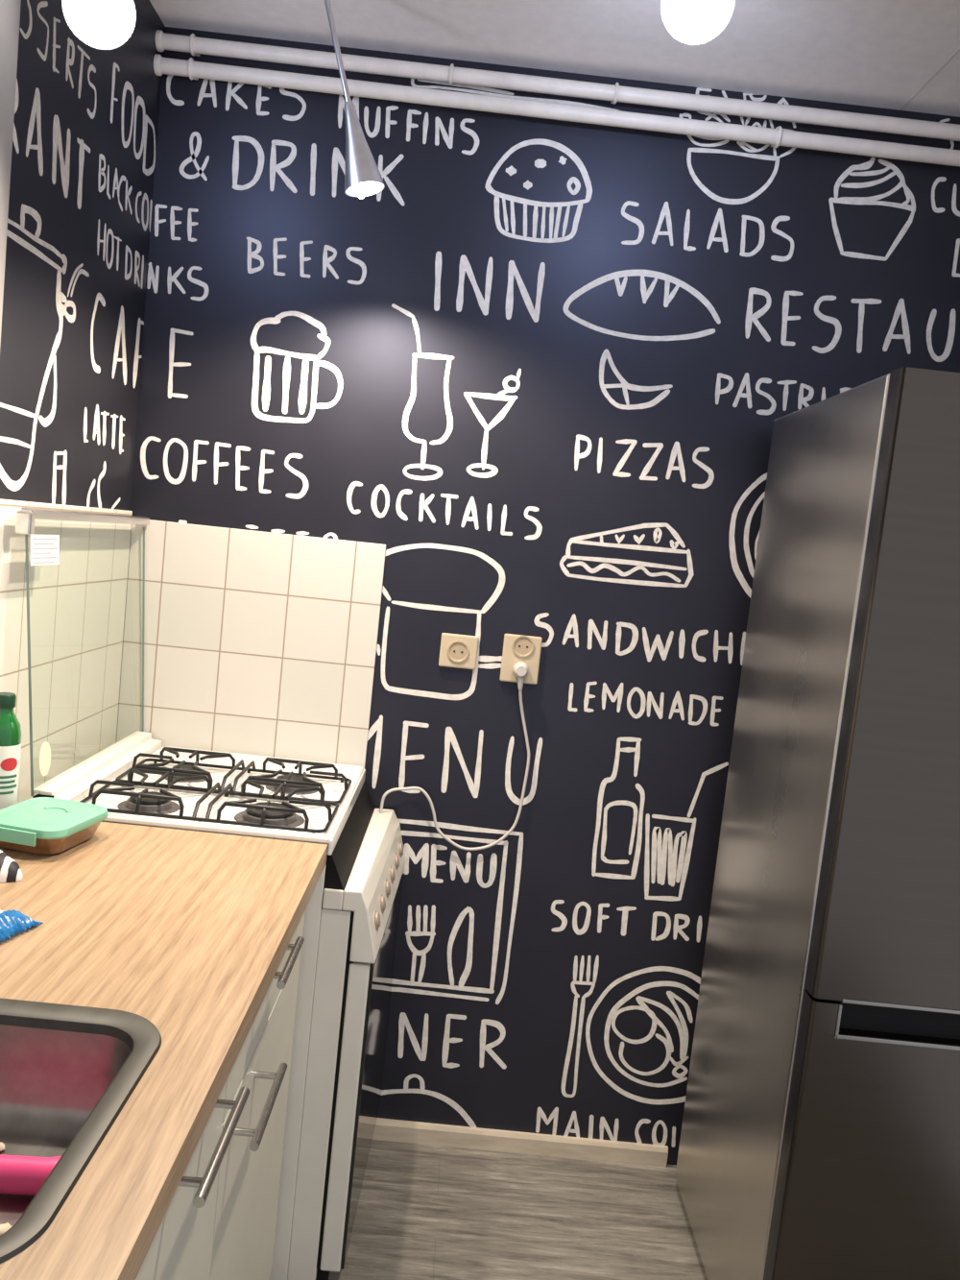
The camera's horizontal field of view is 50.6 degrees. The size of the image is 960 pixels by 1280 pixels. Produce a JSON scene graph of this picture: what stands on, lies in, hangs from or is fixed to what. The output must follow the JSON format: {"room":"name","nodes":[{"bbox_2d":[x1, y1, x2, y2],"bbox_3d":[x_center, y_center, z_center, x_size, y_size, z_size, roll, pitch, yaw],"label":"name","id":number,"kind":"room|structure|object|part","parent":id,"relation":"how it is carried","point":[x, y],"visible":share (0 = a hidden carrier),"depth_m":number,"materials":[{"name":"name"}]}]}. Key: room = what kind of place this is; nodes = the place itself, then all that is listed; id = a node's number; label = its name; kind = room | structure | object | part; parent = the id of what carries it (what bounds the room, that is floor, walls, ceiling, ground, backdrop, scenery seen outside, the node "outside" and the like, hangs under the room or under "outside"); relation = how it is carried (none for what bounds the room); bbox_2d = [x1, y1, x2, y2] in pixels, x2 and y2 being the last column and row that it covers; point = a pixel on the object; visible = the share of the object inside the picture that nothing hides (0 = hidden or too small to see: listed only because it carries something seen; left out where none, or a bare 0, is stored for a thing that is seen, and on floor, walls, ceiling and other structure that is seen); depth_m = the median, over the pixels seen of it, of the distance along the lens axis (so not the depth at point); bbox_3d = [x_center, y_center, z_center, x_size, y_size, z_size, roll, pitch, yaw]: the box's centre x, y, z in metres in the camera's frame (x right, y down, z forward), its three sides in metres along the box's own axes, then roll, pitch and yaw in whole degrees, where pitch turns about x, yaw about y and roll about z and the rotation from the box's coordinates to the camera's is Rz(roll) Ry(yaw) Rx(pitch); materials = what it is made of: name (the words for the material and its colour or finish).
{"room":"kitchen","nodes":[
{"label":"kitchen","id":0,"kind":"room"},
{"bbox_2d":[0,0,165,510],"bbox_3d":[-0.897,0.044,0.806,0.100,2.617,3.300,6,5,-1],"label":"wall","id":1,"kind":"structure","parent":0,"point":[85,120],"depth_m":1.98,"materials":[{"name":"paint"}]},
{"bbox_2d":[0,0,21,345],"bbox_3d":[-0.767,-0.782,1.607,0.014,1.102,0.090,6,5,-1],"label":"trim","id":2,"kind":"structure","parent":1,"relation":"attached to","point":[10,10],"depth_m":1.62,"materials":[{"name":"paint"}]},
{"bbox_2d":[0,499,132,803],"bbox_3d":[-0.872,0.304,0.978,0.008,0.947,2.992,6,5,-1],"label":"backsplash","id":3,"kind":"structure","parent":1,"relation":"attached to","point":[78,604],"depth_m":2.09,"materials":[{"name":"beige tile"}]},
{"bbox_2d":[328,1139,708,1279],"bbox_3d":[0.084,1.501,1.003,2.360,0.100,3.400,6,5,-1],"label":"floor","id":4,"kind":"structure","parent":0,"point":[424,1212],"depth_m":2.32,"materials":[{"name":"grey wood"}]},
{"bbox_2d":[135,1081,249,1279],"bbox_3d":[-0.616,0.929,0.927,0.606,0.900,0.800,6,5,-1],"label":"base cabinet","id":5,"kind":"object","parent":4,"relation":"on","point":[181,1248],"visible":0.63,"depth_m":1.14,"materials":[{"name":"laminate"}]},
{"bbox_3d":[-0.297,0.549,1.115,0.044,0.012,0.205,6,5,-1],"label":"handle","id":6,"kind":"part","parent":5,"relation":"part of","materials":[{"name":"metal"}]},
{"bbox_2d":[14,507,405,1279],"bbox_3d":[-0.533,0.517,2.168,0.711,1.500,0.664,6,5,-1],"label":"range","id":7,"kind":"object","parent":4,"relation":"on","point":[351,913],"visible":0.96,"depth_m":1.96,"materials":[{"name":"white metal"}]},
{"bbox_3d":[-0.808,0.009,2.126,0.037,0.496,0.643,6,5,-1],"label":"glass lid","id":8,"kind":"part","parent":7,"relation":"part of","materials":[{"name":"clear glass"}]},
{"bbox_3d":[-0.794,-0.252,2.096,0.022,0.018,0.650,6,5,-1],"label":"rail","id":9,"kind":"part","parent":7,"relation":"part of","materials":[{"name":"metal"}]},
{"bbox_3d":[-0.801,0.269,2.175,0.062,0.036,0.585,6,5,-1],"label":"hinge rail","id":10,"kind":"part","parent":7,"relation":"part of","materials":[{"name":"white metal"}]},
{"bbox_3d":[-0.641,0.317,1.969,0.118,0.014,0.118,6,5,-1],"label":"burner","id":11,"kind":"part","parent":7,"relation":"part of","materials":[{"name":"metal"}]},
{"bbox_3d":[-0.642,0.292,2.220,0.104,0.014,0.104,6,5,-1],"label":"burner","id":12,"kind":"part","parent":7,"relation":"part of","materials":[{"name":"metal"}]},
{"bbox_3d":[-0.571,0.327,2.183,0.589,0.033,0.598,6,5,-1],"label":"hob plate","id":13,"kind":"part","parent":7,"relation":"part of","materials":[{"name":"white metal"}]},
{"bbox_3d":[-0.408,0.341,1.973,0.136,0.014,0.136,6,5,-1],"label":"burner","id":14,"kind":"part","parent":7,"relation":"part of","materials":[{"name":"metal"}]},
{"bbox_3d":[-0.410,0.317,2.224,0.118,0.014,0.118,6,5,-1],"label":"burner","id":15,"kind":"part","parent":7,"relation":"part of","materials":[{"name":"metal"}]},
{"bbox_3d":[-0.311,1.222,2.281,0.022,0.038,0.571,6,5,-1],"label":"drawer","id":16,"kind":"part","parent":7,"relation":"part of","materials":[{"name":"black metal"}]},
{"bbox_3d":[-0.253,0.893,2.240,0.048,0.621,0.592,6,5,0],"label":"oven door","id":17,"kind":"part","parent":7,"relation":"part of","materials":[{"name":"white metal"}]},
{"bbox_3d":[-0.238,0.509,2.202,0.110,0.138,0.596,6,5,1],"label":"control panel","id":18,"kind":"part","parent":7,"relation":"part of","materials":[{"name":"white metal"}]},
{"bbox_3d":[-0.230,0.894,2.240,0.006,0.616,0.586,6,5,1],"label":"door glass","id":19,"kind":"part","parent":7,"relation":"part of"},
{"bbox_3d":[-0.200,0.544,1.974,0.014,0.037,0.038,6,5,-1],"label":"knob","id":20,"kind":"part","parent":7,"relation":"part of","materials":[{"name":"silver metal"}]},
{"bbox_3d":[-0.198,0.535,2.066,0.014,0.037,0.038,6,5,-1],"label":"knob","id":21,"kind":"part","parent":7,"relation":"part of","materials":[{"name":"silver metal"}]},
{"bbox_3d":[-0.196,0.527,2.157,0.014,0.037,0.038,6,5,-1],"label":"knob","id":22,"kind":"part","parent":7,"relation":"part of","materials":[{"name":"silver metal"}]},
{"bbox_3d":[-0.194,0.518,2.249,0.014,0.037,0.038,6,5,-1],"label":"knob","id":23,"kind":"part","parent":7,"relation":"part of","materials":[{"name":"silver metal"}]},
{"bbox_3d":[-0.192,0.510,2.340,0.014,0.037,0.038,6,5,-1],"label":"knob","id":24,"kind":"part","parent":7,"relation":"part of","materials":[{"name":"silver metal"}]},
{"bbox_3d":[-0.190,0.501,2.432,0.014,0.037,0.038,6,5,-1],"label":"knob","id":25,"kind":"part","parent":7,"relation":"part of","materials":[{"name":"white plastic"}]},
{"bbox_2d":[209,909,305,1279],"bbox_3d":[-0.621,0.862,1.627,0.606,0.900,0.602,6,5,-1],"label":"base cabinet","id":26,"kind":"object","parent":4,"relation":"on","point":[250,1170],"visible":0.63,"depth_m":1.57,"materials":[{"name":"laminate"}]},
{"bbox_2d":[0,821,327,1279],"bbox_3d":[-0.579,0.463,0.883,0.604,0.038,2.008,6,5,-1],"label":"countertop","id":27,"kind":"structure","parent":26,"relation":"on","point":[188,933],"depth_m":1.30,"materials":[{"name":"brown wood"}]},
{"bbox_2d":[0,692,21,809],"bbox_3d":[-0.841,0.210,1.783,0.061,0.236,0.061,6,5,-1],"label":"bottle","id":28,"kind":"object","parent":27,"relation":"on","point":[10,725],"visible":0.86,"depth_m":1.76,"materials":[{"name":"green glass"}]},
{"bbox_2d":[0,774,16,795],"bbox_3d":[-0.824,0.252,1.768,0.006,0.033,0.038,11,7,42],"label":"print","id":29,"kind":"object","parent":28,"relation":"attached to","point":[8,783],"depth_m":1.77},
{"bbox_3d":[-0.842,0.220,1.784,0.060,0.216,0.060,6,5,-1],"label":"glass","id":30,"kind":"part","parent":28,"relation":"part of","materials":[{"name":"green glass"}]},
{"bbox_2d":[0,849,23,882],"bbox_3d":[-0.780,0.338,1.572,0.163,0.035,0.127,6,5,-1],"label":"pouch","id":31,"kind":"object","parent":27,"relation":"on","point":[10,870],"visible":1,"depth_m":1.54,"materials":[{"name":"fabric"}]},
{"bbox_2d":[0,909,43,941],"bbox_3d":[-0.725,0.365,1.364,0.232,0.033,0.120,7,6,14],"label":"pack","id":32,"kind":"object","parent":27,"relation":"on","point":[12,922],"visible":1,"depth_m":1.35},
{"bbox_2d":[0,796,108,855],"bbox_3d":[-0.740,0.317,1.732,0.154,0.056,0.185,7,5,10],"label":"food container","id":33,"kind":"object","parent":27,"relation":"on","point":[42,826],"visible":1,"depth_m":1.69,"materials":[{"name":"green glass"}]},
{"bbox_3d":[-0.741,0.327,1.734,0.144,0.035,0.166,7,5,10],"label":"glass","id":34,"kind":"part","parent":33,"relation":"part of","materials":[{"name":"glass"}]},
{"bbox_2d":[0,997,161,1263],"bbox_3d":[-0.594,0.490,0.967,0.481,0.122,0.434,6,5,-1],"label":"sink","id":35,"kind":"object","parent":27,"relation":"in","point":[67,1072],"visible":0.92,"depth_m":1.14,"materials":[{"name":"metal"}]},
{"bbox_2d":[0,1142,4,1151],"bbox_3d":[-0.515,0.543,1.090,0.013,0.007,0.012,6,5,-1],"label":"scrap","id":36,"kind":"object","parent":35,"relation":"in","point":[2,1146],"visible":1,"depth_m":1.09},
{"bbox_2d":[0,1222,11,1235],"bbox_3d":[-0.454,0.560,0.965,0.019,0.009,0.019,6,5,-1],"label":"scrap","id":37,"kind":"object","parent":35,"relation":"in","point":[5,1227],"visible":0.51,"depth_m":0.96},
{"bbox_2d":[0,1154,61,1195],"bbox_3d":[-0.512,0.534,1.020,0.183,0.038,0.038,6,5,-4],"label":"tube","id":38,"kind":"object","parent":35,"relation":"in","point":[19,1174],"visible":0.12,"depth_m":1.01,"materials":[{"name":"pink plastic"}]},
{"bbox_3d":[-0.592,0.497,0.962,0.421,0.107,0.367,6,5,-1],"label":"bowl","id":39,"kind":"part","parent":35,"relation":"part of","materials":[{"name":"metal"}]},
{"bbox_3d":[-0.313,0.654,1.437,0.044,0.012,0.206,6,5,-1],"label":"handle","id":40,"kind":"part","parent":26,"relation":"part of","materials":[{"name":"metal"}]},
{"bbox_3d":[-0.332,0.517,1.596,0.019,0.146,0.598,6,5,-1],"label":"drawer","id":41,"kind":"part","parent":26,"relation":"part of","materials":[{"name":"laminate"}]},
{"bbox_3d":[-0.295,0.474,1.503,0.044,0.012,0.162,6,5,-1],"label":"handle","id":42,"kind":"part","parent":26,"relation":"part of","materials":[{"name":"metal"}]},
{"bbox_2d":[675,366,959,1279],"bbox_3d":[0.874,0.488,2.066,0.600,1.872,0.704,6,5,-1],"label":"refrigerator","id":43,"kind":"object","parent":4,"relation":"on","point":[820,1140],"visible":1,"depth_m":1.76,"materials":[{"name":"metal"}]},
{"bbox_3d":[0.824,1.015,1.789,0.600,0.752,0.048,6,5,-1],"label":"freezer door","id":44,"kind":"part","parent":43,"relation":"part of","materials":[{"name":"metal"}]},
{"bbox_3d":[0.919,0.114,1.703,0.600,1.055,0.048,6,5,-1],"label":"fridge door","id":45,"kind":"part","parent":43,"relation":"part of","materials":[{"name":"metal"}]},
{"bbox_3d":[0.860,0.675,1.733,0.510,0.060,0.006,6,5,-1],"label":"handle trim","id":46,"kind":"part","parent":43,"relation":"part of","materials":[{"name":"black plastic"}]},
{"bbox_3d":[0.865,0.638,1.732,0.503,0.007,0.012,6,5,-1],"label":"door trim","id":47,"kind":"part","parent":43,"relation":"part of","materials":[{"name":"silver metal"}]},
{"bbox_2d":[115,26,959,1165],"bbox_3d":[0.216,-0.001,2.516,2.360,2.617,0.101,6,5,-1],"label":"wall","id":48,"kind":"structure","parent":0,"point":[548,367],"depth_m":2.42,"materials":[{"name":"paint"}]},
{"bbox_2d":[116,519,386,768],"bbox_3d":[-0.576,0.201,2.477,0.608,0.931,0.008,6,5,-1],"label":"backsplash","id":49,"kind":"structure","parent":48,"relation":"attached to","point":[256,642],"depth_m":2.45,"materials":[{"name":"beige tile"}]},
{"bbox_2d":[438,632,479,669],"bbox_3d":[-0.052,0.027,2.459,0.090,0.081,0.016,6,5,-1],"label":"wall socket","id":50,"kind":"object","parent":48,"relation":"attached to","point":[459,651],"visible":1,"depth_m":2.45,"materials":[{"name":"beige plastic"}]},
{"bbox_2d":[372,1117,668,1167],"bbox_3d":[0.100,1.277,2.582,0.756,0.050,0.014,6,5,-1],"label":"baseboard","id":51,"kind":"structure","parent":48,"relation":"attached to","point":[386,1129],"depth_m":2.58,"materials":[{"name":"beige wood"}]},
{"bbox_2d":[499,633,542,684],"bbox_3d":[0.099,0.046,2.462,0.092,0.116,0.016,6,5,-1],"label":"wall socket","id":52,"kind":"object","parent":48,"relation":"attached to","point":[517,648],"visible":0.99,"depth_m":2.46,"materials":[{"name":"beige plastic"}]},
{"bbox_2d":[379,661,530,850],"bbox_3d":[-0.052,0.277,2.456,0.353,0.477,0.038,6,5,-4],"label":"power cord","id":53,"kind":"object","parent":52,"relation":"hanging from","point":[520,669],"visible":1,"depth_m":2.47,"materials":[{"name":"white plastic"}]},
{"bbox_2d":[153,53,959,167],"bbox_3d":[0.340,-1.185,2.321,2.154,0.050,0.064,6,5,-1],"label":"pipe","id":54,"kind":"object","parent":48,"relation":"attached to","point":[195,70],"visible":1,"depth_m":2.30,"materials":[{"name":"metal"}]},
{"bbox_2d":[155,29,959,141],"bbox_3d":[0.346,-1.238,2.316,2.154,0.046,0.064,6,5,-1],"label":"pipe","id":55,"kind":"object","parent":48,"relation":"attached to","point":[192,44],"visible":1,"depth_m":2.29,"materials":[{"name":"metal"}]},
{"bbox_2d":[149,0,959,117],"bbox_3d":[0.369,-1.188,0.746,2.360,0.101,3.400,6,5,-1],"label":"ceiling","id":56,"kind":"structure","parent":0,"point":[901,55],"depth_m":2.18,"materials":[{"name":"paint"}]},
{"bbox_2d":[61,0,136,49],"bbox_3d":[-0.598,-1.143,1.667,0.107,0.364,0.152,6,5,-1],"label":"spotlight","id":57,"kind":"object","parent":56,"relation":"hanging from","point":[99,24],"visible":1,"depth_m":1.63,"materials":[{"name":"metal"}]},
{"bbox_2d":[324,0,385,198],"bbox_3d":[-0.259,-1.104,2.014,0.177,0.437,0.081,6,5,-1],"label":"spotlight","id":58,"kind":"object","parent":56,"relation":"hanging from","point":[363,178],"visible":1,"depth_m":2.01,"materials":[{"name":"metal"}]},
{"bbox_3d":[-0.286,-1.189,2.007,0.086,0.241,0.012,6,5,-1],"label":"rod","id":59,"kind":"part","parent":58,"relation":"part of","materials":[{"name":"metal"}]},
{"bbox_3d":[-0.242,-0.909,2.033,0.026,0.050,0.018,6,5,-1],"label":"bulb","id":60,"kind":"part","parent":58,"relation":"part of","materials":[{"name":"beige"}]},
{"bbox_3d":[-0.224,-0.978,2.028,0.084,0.176,0.079,11,7,40],"label":"lamp shade","id":61,"kind":"part","parent":58,"relation":"part of","materials":[{"name":"metal"}]},
{"bbox_2d":[660,0,735,45],"bbox_3d":[0.344,-1.075,1.599,0.111,0.290,0.152,6,5,-1],"label":"spotlight","id":62,"kind":"object","parent":56,"relation":"hanging from","point":[691,22],"visible":1,"depth_m":1.56,"materials":[{"name":"metal"}]}
]}

